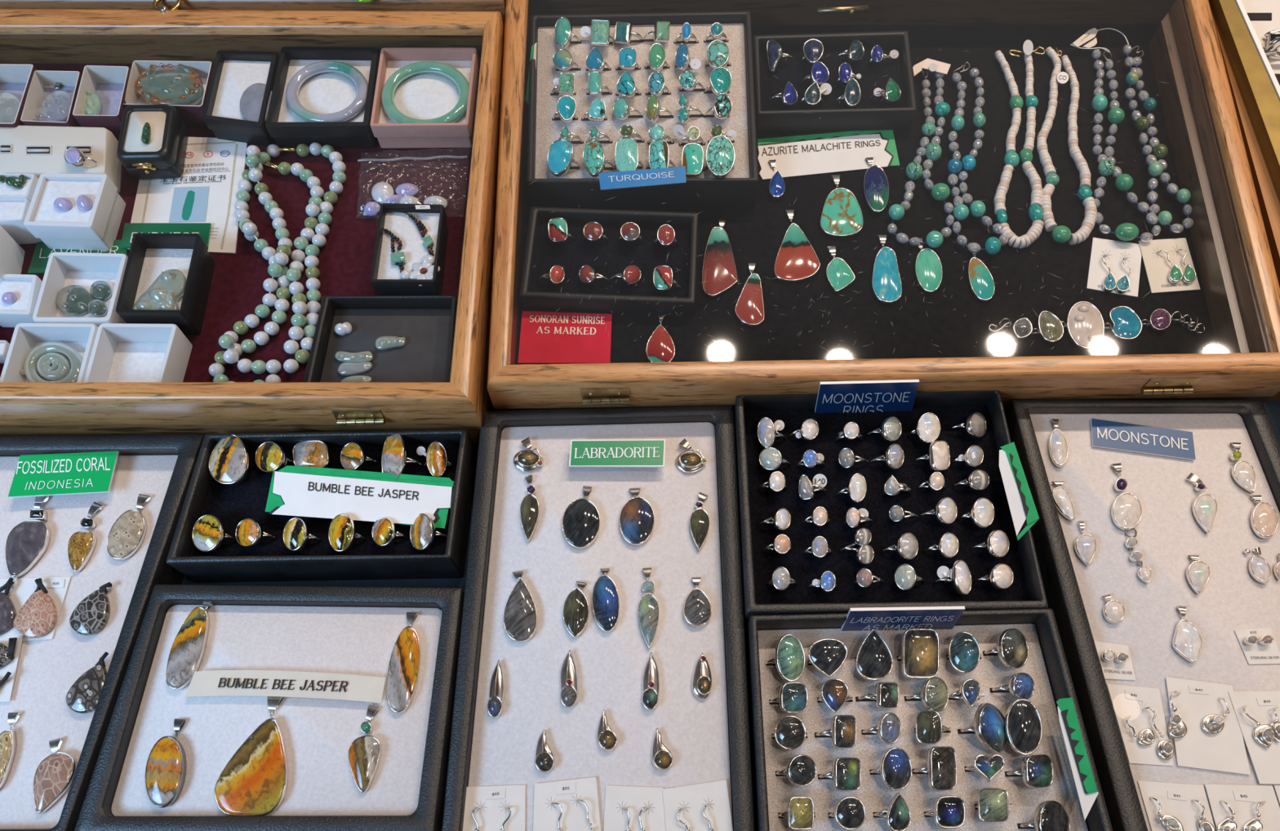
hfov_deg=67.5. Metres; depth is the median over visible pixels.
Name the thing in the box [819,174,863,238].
pendant
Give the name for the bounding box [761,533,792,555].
ring
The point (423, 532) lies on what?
ring
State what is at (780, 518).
ring
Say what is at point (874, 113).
display tray
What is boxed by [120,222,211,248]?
sign
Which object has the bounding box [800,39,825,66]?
ring
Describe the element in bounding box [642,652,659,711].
pendant
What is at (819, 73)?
ring
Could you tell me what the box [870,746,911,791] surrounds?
ring
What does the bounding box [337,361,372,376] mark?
carving
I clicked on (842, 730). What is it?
ring
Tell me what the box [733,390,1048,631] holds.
display tray
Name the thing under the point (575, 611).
pendant
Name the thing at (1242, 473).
pendant
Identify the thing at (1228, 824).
earring
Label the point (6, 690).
card
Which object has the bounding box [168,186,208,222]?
picture
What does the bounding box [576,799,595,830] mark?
earring
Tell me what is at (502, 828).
earring
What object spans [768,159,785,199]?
pendant
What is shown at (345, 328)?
carving
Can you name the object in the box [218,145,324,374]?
necklace
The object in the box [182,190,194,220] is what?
print
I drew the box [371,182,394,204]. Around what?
jade cabochon
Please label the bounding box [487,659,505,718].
pendant
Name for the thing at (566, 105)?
ring
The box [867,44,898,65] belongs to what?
ring
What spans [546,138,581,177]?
ring
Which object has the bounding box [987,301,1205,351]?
bracelet
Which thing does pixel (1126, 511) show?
pendant
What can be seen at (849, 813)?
ring
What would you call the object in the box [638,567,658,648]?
pendant
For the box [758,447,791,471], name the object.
ring
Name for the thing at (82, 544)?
pendant
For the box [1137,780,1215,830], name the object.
card
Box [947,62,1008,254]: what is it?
necklace
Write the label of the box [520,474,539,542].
pendant
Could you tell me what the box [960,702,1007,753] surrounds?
ring
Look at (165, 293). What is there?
carving
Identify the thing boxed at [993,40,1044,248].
necklace
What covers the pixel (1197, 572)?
pendant
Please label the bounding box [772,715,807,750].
ring
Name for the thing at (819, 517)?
ring
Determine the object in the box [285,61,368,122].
bangle
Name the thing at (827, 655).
ring
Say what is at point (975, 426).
ring
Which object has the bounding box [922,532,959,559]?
ring
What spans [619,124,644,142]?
ring
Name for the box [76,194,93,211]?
jade cabochon
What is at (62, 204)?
jade cabochon
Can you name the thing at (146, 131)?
carving
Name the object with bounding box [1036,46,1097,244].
necklace
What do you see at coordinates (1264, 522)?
pendant
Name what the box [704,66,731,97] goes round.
ring
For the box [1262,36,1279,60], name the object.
ring
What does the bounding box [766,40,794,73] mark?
ring
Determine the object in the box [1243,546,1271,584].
pendant
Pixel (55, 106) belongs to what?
carving
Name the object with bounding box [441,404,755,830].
tray
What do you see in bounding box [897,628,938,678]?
ring
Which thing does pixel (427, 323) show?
display tray
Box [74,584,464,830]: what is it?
tray
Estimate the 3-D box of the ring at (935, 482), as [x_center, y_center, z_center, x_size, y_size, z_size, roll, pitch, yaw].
[0.162,0.038,0.528,0.015,0.015,0.010,-30,66,-13]
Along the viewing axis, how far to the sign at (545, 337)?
0.59 m
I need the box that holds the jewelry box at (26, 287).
[0,274,42,327]
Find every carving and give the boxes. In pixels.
[0,92,20,123]
[33,82,71,121]
[83,89,102,115]
[132,269,186,310]
[134,62,204,105]
[141,122,151,144]
[240,83,271,121]
[333,321,352,336]
[334,351,373,363]
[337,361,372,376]
[341,375,372,382]
[375,336,405,350]
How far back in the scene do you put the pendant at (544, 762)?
0.47 m
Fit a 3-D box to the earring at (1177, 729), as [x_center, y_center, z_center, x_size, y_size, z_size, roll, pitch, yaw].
[0.265,0.147,0.471,0.009,0.005,0.023,11,64,7]
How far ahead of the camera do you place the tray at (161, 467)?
0.52 m
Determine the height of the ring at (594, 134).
0.014 m
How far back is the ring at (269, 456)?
0.54 m
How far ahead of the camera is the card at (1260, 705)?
0.47 m
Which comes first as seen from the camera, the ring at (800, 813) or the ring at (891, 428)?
the ring at (800, 813)
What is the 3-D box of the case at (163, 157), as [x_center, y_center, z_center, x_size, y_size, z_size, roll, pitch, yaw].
[-0.328,-0.183,0.644,0.039,0.024,0.052,-3,63,0]
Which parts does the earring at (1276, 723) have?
silver plate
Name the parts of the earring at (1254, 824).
silver plate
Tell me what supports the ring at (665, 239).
on the display tray at (540, 254)
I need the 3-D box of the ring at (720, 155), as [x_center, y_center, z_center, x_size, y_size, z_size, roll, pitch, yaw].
[0.052,-0.165,0.620,0.020,0.016,0.031,-3,63,0]
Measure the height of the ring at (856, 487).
0.014 m
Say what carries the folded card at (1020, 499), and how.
on the display tray at (1027, 591)
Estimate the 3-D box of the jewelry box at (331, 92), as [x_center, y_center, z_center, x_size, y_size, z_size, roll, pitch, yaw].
[-0.216,-0.220,0.661,0.070,0.022,0.079,-3,63,0]
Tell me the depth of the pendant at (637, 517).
0.52 m
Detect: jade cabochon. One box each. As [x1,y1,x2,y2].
[0,175,5,182]
[1,291,17,304]
[4,176,16,186]
[10,181,23,189]
[18,174,26,184]
[53,197,72,211]
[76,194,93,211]
[363,201,380,216]
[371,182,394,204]
[383,194,403,203]
[395,182,418,196]
[400,195,418,204]
[423,195,447,208]
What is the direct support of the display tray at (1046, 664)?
on the display table
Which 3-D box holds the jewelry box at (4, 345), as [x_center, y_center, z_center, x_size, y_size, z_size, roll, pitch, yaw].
[-0.389,-0.039,0.581,0.016,0.010,0.012,-3,63,0]
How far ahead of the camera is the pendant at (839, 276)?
0.60 m
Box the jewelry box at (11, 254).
[0,225,25,280]
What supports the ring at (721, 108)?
on the display tray at (576, 188)
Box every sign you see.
[8,451,119,497]
[27,240,127,274]
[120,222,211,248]
[517,311,612,364]
[568,439,665,467]
[598,166,686,190]
[814,379,919,413]
[840,605,964,631]
[1090,418,1195,460]
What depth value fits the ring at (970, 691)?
0.47 m
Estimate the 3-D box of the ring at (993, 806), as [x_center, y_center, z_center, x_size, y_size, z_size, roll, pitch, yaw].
[0.168,0.184,0.453,0.019,0.015,0.015,-3,63,0]
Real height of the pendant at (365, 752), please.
0.005 m
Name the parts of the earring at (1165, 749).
silver plate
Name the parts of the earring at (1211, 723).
silver plate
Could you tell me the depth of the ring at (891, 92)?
0.65 m
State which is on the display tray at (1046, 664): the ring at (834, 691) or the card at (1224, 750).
the ring at (834, 691)
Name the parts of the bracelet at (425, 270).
cord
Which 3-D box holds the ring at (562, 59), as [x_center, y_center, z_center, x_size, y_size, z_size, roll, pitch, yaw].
[-0.053,-0.244,0.664,0.018,0.014,0.015,34,69,17]
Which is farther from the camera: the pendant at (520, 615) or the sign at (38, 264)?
the sign at (38, 264)
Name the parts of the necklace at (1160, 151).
cord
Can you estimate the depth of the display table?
0.54 m
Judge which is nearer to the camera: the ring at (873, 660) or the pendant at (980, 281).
the ring at (873, 660)
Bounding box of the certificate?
[126,137,247,253]
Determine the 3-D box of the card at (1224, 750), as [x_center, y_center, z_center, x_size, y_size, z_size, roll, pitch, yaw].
[0.280,0.152,0.472,0.034,0.001,0.043,5,63,4]
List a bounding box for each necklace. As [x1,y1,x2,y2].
[208,142,346,382]
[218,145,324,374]
[887,57,954,248]
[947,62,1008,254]
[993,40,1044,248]
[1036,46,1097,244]
[1070,27,1194,233]
[1091,47,1160,242]
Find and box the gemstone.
[355,0,372,2]
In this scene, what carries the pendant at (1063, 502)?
on the tray at (1167, 531)
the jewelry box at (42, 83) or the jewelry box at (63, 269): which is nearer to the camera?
the jewelry box at (63, 269)
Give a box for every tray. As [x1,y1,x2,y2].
[0,434,204,830]
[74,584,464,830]
[166,429,477,582]
[303,295,457,382]
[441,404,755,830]
[519,206,698,315]
[526,10,758,207]
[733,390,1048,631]
[745,608,1112,830]
[752,30,916,133]
[1004,400,1279,830]
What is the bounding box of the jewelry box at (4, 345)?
[0,340,9,363]
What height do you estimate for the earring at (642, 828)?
0.004 m
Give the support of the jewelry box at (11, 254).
in the display case at (46, 39)
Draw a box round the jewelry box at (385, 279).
[370,203,448,295]
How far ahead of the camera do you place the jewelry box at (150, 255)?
0.59 m
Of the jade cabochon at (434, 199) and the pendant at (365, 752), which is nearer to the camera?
the pendant at (365, 752)
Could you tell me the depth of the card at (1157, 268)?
0.60 m
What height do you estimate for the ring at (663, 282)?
0.015 m
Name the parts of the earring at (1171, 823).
silver plate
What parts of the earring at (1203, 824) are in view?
silver plate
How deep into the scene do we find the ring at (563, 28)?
0.67 m
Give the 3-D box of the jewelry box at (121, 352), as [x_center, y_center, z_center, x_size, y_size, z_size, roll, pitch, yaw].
[-0.297,-0.028,0.566,0.048,0.022,0.052,-3,63,0]
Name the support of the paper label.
on the tray at (355, 630)
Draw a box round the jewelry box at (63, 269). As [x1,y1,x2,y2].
[32,252,128,327]
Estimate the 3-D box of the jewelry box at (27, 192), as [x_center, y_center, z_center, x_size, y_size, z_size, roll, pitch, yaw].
[-0.405,-0.142,0.626,0.030,0.025,0.022,-3,63,0]
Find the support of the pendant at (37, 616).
on the card at (22, 588)
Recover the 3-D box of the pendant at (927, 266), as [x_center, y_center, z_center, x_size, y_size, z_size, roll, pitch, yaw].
[0.182,-0.096,0.607,0.017,0.005,0.043,-3,63,0]
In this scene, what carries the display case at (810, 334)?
on the display table
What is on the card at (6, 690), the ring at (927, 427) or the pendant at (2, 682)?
the pendant at (2, 682)
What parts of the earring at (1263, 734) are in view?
silver plate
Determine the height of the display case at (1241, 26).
0.057 m
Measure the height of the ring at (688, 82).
0.014 m
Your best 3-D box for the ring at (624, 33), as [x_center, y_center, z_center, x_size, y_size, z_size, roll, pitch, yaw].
[-0.011,-0.268,0.675,0.022,0.014,0.016,31,68,16]
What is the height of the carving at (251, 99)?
0.004 m
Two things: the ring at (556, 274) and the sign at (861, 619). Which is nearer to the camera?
the sign at (861, 619)
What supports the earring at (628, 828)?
on the card at (633, 798)
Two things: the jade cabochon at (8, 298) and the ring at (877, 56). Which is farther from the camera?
the ring at (877, 56)
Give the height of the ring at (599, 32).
0.016 m
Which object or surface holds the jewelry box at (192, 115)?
in the display case at (46, 39)
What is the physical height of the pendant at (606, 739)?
0.006 m
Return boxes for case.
[0,0,506,30]
[0,8,504,449]
[116,104,188,178]
[487,0,1279,411]
[1208,0,1279,399]
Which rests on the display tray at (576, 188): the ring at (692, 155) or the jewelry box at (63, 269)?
the ring at (692, 155)
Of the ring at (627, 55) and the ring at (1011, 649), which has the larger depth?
the ring at (627, 55)
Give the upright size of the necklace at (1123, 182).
0.010 m
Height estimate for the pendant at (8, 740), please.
0.006 m
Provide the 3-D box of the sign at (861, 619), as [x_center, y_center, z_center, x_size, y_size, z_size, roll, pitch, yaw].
[0.133,0.105,0.489,0.058,0.035,0.005,-1,63,1]
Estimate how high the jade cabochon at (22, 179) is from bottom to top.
0.004 m
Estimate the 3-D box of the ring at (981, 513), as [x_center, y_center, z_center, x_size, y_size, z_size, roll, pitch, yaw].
[0.184,0.054,0.519,0.018,0.014,0.015,-37,68,-16]
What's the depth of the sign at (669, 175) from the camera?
0.61 m
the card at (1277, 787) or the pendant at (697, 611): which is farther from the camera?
the pendant at (697, 611)
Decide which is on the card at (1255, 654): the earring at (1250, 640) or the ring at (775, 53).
the earring at (1250, 640)
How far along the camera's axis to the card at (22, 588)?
0.52 m
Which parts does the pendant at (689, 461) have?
frame plate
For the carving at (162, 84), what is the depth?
0.66 m
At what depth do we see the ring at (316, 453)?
0.54 m
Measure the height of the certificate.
0.002 m
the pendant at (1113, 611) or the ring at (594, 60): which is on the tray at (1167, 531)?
the pendant at (1113, 611)
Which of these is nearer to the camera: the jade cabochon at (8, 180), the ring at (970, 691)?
the ring at (970, 691)
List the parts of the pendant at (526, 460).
frame plate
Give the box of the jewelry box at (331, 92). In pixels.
[265,46,380,148]
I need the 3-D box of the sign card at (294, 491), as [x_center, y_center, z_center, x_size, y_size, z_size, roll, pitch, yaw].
[-0.155,0.044,0.529,0.103,0.005,0.028,4,63,4]
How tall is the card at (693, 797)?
0.001 m
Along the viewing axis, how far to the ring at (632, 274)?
0.59 m
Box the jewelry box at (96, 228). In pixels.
[23,173,125,250]
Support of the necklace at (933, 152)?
in the display case at (810, 334)
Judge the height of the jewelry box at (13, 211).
0.024 m
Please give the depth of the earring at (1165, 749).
0.47 m
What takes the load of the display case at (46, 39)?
on the display table
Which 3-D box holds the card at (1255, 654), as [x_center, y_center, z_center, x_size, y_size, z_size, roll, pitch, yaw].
[0.316,0.118,0.489,0.019,0.001,0.018,-3,63,0]
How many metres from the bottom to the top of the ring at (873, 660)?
0.016 m
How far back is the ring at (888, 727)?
0.46 m
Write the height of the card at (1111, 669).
0.001 m
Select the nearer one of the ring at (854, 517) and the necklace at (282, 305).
the ring at (854, 517)
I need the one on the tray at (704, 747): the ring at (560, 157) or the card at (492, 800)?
the card at (492, 800)
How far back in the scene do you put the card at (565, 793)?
0.46 m
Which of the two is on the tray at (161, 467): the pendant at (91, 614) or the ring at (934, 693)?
the pendant at (91, 614)
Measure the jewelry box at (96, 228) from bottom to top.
0.027 m
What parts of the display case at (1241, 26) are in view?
edge rail, edge trim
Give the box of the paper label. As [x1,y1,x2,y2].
[184,670,385,702]
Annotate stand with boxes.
[0,125,121,193]
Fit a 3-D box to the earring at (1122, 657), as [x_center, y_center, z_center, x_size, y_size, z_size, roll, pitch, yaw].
[0.244,0.123,0.485,0.006,0.005,0.005,-3,63,0]
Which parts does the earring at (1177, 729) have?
silver plate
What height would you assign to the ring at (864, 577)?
0.014 m
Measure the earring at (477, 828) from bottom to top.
0.004 m
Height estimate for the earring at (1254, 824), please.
0.005 m
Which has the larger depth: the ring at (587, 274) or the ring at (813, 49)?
the ring at (813, 49)
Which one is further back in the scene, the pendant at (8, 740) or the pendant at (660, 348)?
the pendant at (660, 348)
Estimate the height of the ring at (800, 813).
0.016 m
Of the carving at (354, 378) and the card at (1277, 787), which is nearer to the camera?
the card at (1277, 787)
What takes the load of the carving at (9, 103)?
in the jewelry box at (15, 79)
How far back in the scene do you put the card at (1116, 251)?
0.60 m
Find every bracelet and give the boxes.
[376,209,439,286]
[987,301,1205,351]
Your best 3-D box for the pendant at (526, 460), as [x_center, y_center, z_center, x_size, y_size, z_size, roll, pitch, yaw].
[-0.065,0.023,0.544,0.016,0.006,0.020,-31,66,-13]
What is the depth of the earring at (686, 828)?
0.45 m
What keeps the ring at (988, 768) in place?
on the display tray at (1046, 664)
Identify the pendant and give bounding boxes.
[0,577,17,635]
[0,637,17,668]
[0,671,11,687]
[0,711,20,790]
[4,495,51,577]
[13,577,57,638]
[32,737,77,813]
[66,651,108,713]
[67,501,103,572]
[69,582,111,635]
[106,493,151,560]
[145,718,186,808]
[165,602,212,689]
[213,696,288,816]
[348,704,382,792]
[386,612,421,713]
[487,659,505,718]
[503,569,537,642]
[512,436,543,471]
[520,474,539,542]
[534,729,555,773]
[560,649,578,707]
[561,485,599,549]
[562,580,589,638]
[591,567,619,632]
[596,710,617,751]
[619,487,654,546]
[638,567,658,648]
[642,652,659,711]
[645,313,675,362]
[651,728,672,771]
[675,438,706,473]
[683,577,711,627]
[689,492,709,551]
[691,653,712,700]
[702,218,737,297]
[734,262,764,327]
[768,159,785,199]
[773,208,820,283]
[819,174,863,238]
[825,245,855,293]
[862,156,888,214]
[871,234,902,304]
[914,237,942,294]
[967,242,994,302]
[1048,418,1067,467]
[1051,480,1075,521]
[1073,520,1096,566]
[1102,594,1124,623]
[1110,462,1151,584]
[1171,605,1202,662]
[1185,554,1209,594]
[1186,472,1217,533]
[1229,442,1255,493]
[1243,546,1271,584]
[1249,494,1278,538]
[1272,552,1279,581]
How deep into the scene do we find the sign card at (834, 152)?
0.65 m
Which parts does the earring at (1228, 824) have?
silver plate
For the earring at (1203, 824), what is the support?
on the card at (1175, 801)
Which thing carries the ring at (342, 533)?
on the display tray at (270, 561)
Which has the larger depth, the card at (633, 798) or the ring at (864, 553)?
the ring at (864, 553)
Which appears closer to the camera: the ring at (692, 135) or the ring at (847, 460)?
the ring at (847, 460)
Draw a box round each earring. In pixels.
[471,806,481,830]
[500,805,511,830]
[550,802,563,830]
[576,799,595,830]
[622,806,631,830]
[639,806,649,830]
[676,806,690,830]
[702,803,713,830]
[1101,648,1115,662]
[1102,253,1116,292]
[1114,652,1128,663]
[1115,257,1131,293]
[1126,715,1155,746]
[1142,706,1173,759]
[1150,796,1183,830]
[1156,250,1182,284]
[1168,690,1186,738]
[1176,248,1195,284]
[1191,799,1215,830]
[1201,697,1230,733]
[1216,800,1237,830]
[1241,800,1265,830]
[1243,635,1257,645]
[1243,705,1275,748]
[1257,635,1273,645]
[1270,706,1279,742]
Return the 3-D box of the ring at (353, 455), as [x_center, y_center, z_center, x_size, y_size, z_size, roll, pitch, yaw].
[-0.162,0.025,0.544,0.020,0.015,0.016,32,68,16]
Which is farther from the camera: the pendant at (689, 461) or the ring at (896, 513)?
the pendant at (689, 461)
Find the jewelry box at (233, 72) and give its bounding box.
[202,50,279,146]
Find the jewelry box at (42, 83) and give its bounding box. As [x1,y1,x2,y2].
[20,70,82,127]
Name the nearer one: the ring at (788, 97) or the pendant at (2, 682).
the pendant at (2, 682)
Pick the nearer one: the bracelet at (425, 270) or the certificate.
the bracelet at (425, 270)
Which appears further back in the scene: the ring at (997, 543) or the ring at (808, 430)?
the ring at (808, 430)
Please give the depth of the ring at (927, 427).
0.54 m
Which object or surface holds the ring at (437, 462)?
on the display tray at (270, 561)
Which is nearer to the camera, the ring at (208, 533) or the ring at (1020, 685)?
the ring at (1020, 685)
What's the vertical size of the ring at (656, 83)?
0.015 m
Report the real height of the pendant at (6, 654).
0.005 m
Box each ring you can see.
[63,146,97,167]
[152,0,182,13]
[191,514,236,552]
[208,435,256,485]
[235,518,276,547]
[254,441,293,473]
[282,517,322,551]
[292,440,330,467]
[328,513,368,552]
[340,442,377,471]
[371,517,408,546]
[381,431,422,480]
[409,513,447,551]
[416,440,454,477]
[536,265,564,285]
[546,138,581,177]
[547,217,574,244]
[551,73,575,96]
[552,48,580,71]
[552,95,577,123]
[555,16,580,48]
[559,125,582,142]
[578,265,609,285]
[579,19,615,47]
[582,97,606,121]
[582,138,614,177]
[582,221,609,243]
[586,46,610,71]
[586,71,611,96]
[586,125,612,142]
[609,265,641,285]
[613,97,640,120]
[613,137,644,171]
[614,21,643,45]
[616,47,639,70]
[616,71,640,98]
[617,222,644,243]
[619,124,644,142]
[643,21,669,43]
[644,43,669,71]
[644,138,675,169]
[645,71,670,97]
[645,93,672,123]
[648,124,673,143]
[652,224,679,248]
[653,265,680,292]
[672,124,704,145]
[674,22,697,43]
[675,43,701,71]
[677,93,702,124]
[679,71,704,91]
[680,142,705,177]
[703,93,731,119]
[704,22,728,41]
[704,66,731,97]
[704,135,735,178]
[706,40,730,69]
[708,124,737,142]
[757,417,786,448]
[757,471,787,493]
[757,507,791,531]
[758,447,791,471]
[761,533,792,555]
[764,634,804,682]
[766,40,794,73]
[766,566,798,591]
[768,80,797,107]
[769,682,808,713]
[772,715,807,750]
[775,754,817,786]
[777,796,815,830]
[787,417,818,441]
[795,449,826,469]
[798,81,831,107]
[798,473,827,501]
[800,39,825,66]
[800,61,829,86]
[800,506,831,527]
[801,535,832,559]
[806,570,837,592]
[807,638,847,677]
[815,715,856,748]
[817,678,852,713]
[818,756,861,791]
[827,795,866,830]
[833,421,862,442]
[834,78,860,108]
[835,40,864,62]
[835,62,861,85]
[835,472,866,503]
[838,447,868,469]
[838,528,874,564]
[843,506,874,528]
[853,568,884,588]
[854,628,893,680]
[857,681,898,708]
[862,712,901,744]
[866,416,902,442]
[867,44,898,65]
[869,443,904,470]
[870,77,901,104]
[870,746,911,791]
[873,792,911,830]
[881,475,911,497]
[881,532,918,560]
[888,505,919,522]
[893,564,924,591]
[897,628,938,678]
[906,412,941,444]
[906,676,948,711]
[912,746,956,791]
[913,440,950,471]
[915,471,946,492]
[915,710,951,744]
[920,497,957,524]
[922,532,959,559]
[924,795,964,828]
[933,559,971,595]
[946,631,981,673]
[948,679,988,707]
[950,444,983,468]
[951,411,986,439]
[952,469,989,491]
[956,497,994,528]
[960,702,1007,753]
[964,754,1004,782]
[970,528,1009,558]
[973,563,1013,590]
[974,787,1013,822]
[983,628,1028,669]
[991,672,1035,699]
[1004,698,1042,755]
[1006,754,1053,787]
[1020,800,1070,830]
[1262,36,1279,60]
[1263,29,1279,47]
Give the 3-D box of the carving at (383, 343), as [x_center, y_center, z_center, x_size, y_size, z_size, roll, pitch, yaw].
[-0.150,-0.044,0.576,0.018,0.005,0.009,-3,63,0]
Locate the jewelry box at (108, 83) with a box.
[72,65,130,138]
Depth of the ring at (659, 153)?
0.61 m
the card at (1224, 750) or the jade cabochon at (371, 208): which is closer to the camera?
the card at (1224, 750)
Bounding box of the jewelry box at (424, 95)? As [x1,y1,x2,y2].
[369,48,479,148]
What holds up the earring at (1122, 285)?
on the card at (1116, 251)
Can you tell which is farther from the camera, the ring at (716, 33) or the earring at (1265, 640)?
the ring at (716, 33)
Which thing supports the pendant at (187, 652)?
on the tray at (355, 630)
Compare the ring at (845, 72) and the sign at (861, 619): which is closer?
the sign at (861, 619)
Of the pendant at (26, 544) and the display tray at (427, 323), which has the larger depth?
the display tray at (427, 323)
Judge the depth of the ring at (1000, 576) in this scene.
0.50 m
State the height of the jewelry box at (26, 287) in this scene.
0.016 m
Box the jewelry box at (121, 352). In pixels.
[83,323,192,382]
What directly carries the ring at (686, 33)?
on the display tray at (576, 188)
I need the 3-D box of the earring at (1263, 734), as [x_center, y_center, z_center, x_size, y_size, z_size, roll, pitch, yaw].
[0.302,0.152,0.468,0.012,0.005,0.019,-41,69,-17]
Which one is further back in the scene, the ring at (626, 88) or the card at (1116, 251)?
the ring at (626, 88)
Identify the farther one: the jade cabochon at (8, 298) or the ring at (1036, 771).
the jade cabochon at (8, 298)
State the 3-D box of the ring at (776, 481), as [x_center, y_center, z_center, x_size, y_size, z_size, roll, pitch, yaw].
[0.074,0.039,0.530,0.014,0.015,0.012,-36,68,-15]
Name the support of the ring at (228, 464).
on the display tray at (270, 561)
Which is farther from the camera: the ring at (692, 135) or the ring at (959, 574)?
the ring at (692, 135)
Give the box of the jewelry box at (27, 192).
[0,173,38,202]
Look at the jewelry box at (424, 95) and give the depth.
0.65 m
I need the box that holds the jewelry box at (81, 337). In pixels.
[0,323,97,382]
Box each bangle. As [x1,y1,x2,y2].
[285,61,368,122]
[381,61,469,123]
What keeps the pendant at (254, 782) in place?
on the tray at (355, 630)
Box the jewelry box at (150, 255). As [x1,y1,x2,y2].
[115,233,215,334]
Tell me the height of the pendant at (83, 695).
0.006 m
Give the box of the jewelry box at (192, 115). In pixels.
[123,60,213,127]
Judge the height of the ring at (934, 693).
0.015 m
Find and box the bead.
[420,267,426,274]
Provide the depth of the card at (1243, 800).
0.46 m
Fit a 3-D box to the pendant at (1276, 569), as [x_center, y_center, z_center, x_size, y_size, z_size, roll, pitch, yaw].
[0.338,0.080,0.506,0.004,0.005,0.016,21,66,12]
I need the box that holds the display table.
[182,400,1279,830]
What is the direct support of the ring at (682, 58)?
on the display tray at (576, 188)
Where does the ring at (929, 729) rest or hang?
on the display tray at (1046, 664)
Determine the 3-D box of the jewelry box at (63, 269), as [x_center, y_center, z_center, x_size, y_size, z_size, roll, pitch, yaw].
[-0.341,-0.075,0.592,0.049,0.020,0.054,-3,63,0]
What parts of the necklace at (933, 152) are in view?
cord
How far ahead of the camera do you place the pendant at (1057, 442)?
0.54 m
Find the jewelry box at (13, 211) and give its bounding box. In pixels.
[0,198,42,244]
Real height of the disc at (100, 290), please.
0.005 m
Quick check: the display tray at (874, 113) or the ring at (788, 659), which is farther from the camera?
the display tray at (874, 113)
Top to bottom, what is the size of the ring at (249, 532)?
0.015 m
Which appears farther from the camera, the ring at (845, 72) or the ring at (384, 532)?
the ring at (845, 72)
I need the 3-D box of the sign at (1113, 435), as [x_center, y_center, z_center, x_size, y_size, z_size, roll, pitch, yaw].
[0.285,0.013,0.542,0.056,0.002,0.017,8,64,5]
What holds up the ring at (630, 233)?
on the display tray at (540, 254)
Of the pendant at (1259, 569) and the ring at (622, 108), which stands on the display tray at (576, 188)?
the ring at (622, 108)
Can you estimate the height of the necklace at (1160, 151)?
0.009 m
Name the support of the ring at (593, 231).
on the display tray at (540, 254)
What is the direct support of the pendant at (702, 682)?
on the tray at (704, 747)
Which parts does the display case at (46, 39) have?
lid rail, lid rail, lid rail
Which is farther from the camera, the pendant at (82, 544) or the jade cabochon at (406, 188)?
the jade cabochon at (406, 188)
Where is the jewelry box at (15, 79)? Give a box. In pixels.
[0,63,37,127]
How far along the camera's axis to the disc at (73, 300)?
0.59 m
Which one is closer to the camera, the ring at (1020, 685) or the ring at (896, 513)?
the ring at (1020, 685)
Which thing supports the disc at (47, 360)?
in the jewelry box at (81, 337)
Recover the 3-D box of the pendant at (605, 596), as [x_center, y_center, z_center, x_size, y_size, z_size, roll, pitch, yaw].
[-0.018,0.097,0.506,0.015,0.005,0.035,-3,63,0]
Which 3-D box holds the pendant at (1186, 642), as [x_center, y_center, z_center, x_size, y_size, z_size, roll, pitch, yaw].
[0.281,0.112,0.491,0.014,0.005,0.029,17,65,10]
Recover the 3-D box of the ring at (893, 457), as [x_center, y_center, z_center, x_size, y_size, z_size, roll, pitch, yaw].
[0.140,0.025,0.535,0.018,0.014,0.014,-31,66,-13]
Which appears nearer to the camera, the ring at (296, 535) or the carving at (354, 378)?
the ring at (296, 535)
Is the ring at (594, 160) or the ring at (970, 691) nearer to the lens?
the ring at (970, 691)
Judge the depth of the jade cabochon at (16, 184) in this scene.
0.61 m
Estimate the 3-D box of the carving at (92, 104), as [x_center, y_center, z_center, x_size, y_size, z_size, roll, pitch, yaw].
[-0.380,-0.216,0.663,0.012,0.010,0.025,-3,63,0]
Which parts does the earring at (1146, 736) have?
silver plate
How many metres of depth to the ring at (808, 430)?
0.54 m
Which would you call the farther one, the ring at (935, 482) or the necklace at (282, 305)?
the necklace at (282, 305)
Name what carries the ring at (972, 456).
on the display tray at (1027, 591)
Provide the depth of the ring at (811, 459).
0.53 m
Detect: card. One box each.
[0,576,71,641]
[0,633,23,702]
[265,465,453,528]
[462,784,525,830]
[525,42,537,103]
[533,777,600,830]
[603,785,666,830]
[662,779,733,830]
[757,129,899,179]
[999,441,1039,540]
[1056,697,1098,821]
[1086,237,1142,297]
[1093,640,1135,679]
[1106,684,1173,765]
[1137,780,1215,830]
[1138,237,1199,293]
[1165,676,1250,774]
[1204,784,1279,830]
[1227,690,1279,784]
[1234,627,1279,664]
[1273,784,1279,804]
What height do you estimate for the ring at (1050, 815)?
0.016 m
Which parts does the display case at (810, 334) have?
lid rail, lid rail, lid rail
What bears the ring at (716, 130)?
on the display tray at (576, 188)
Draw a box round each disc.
[19,341,83,382]
[56,284,93,315]
[87,298,107,316]
[89,280,112,300]
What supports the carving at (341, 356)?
on the display tray at (427, 323)
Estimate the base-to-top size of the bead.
0.004 m
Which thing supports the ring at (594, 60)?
on the display tray at (576, 188)
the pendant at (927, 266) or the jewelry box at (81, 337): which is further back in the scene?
the pendant at (927, 266)
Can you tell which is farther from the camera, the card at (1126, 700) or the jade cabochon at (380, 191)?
the jade cabochon at (380, 191)
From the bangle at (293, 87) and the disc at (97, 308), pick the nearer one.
the disc at (97, 308)
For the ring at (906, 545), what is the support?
on the display tray at (1027, 591)
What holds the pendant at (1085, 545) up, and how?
on the tray at (1167, 531)
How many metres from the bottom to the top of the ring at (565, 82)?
0.014 m
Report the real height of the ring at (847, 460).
0.013 m
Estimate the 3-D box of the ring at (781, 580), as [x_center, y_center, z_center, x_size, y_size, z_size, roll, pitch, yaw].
[0.075,0.088,0.505,0.013,0.015,0.013,37,70,18]
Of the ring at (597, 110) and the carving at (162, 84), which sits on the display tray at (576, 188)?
the ring at (597, 110)

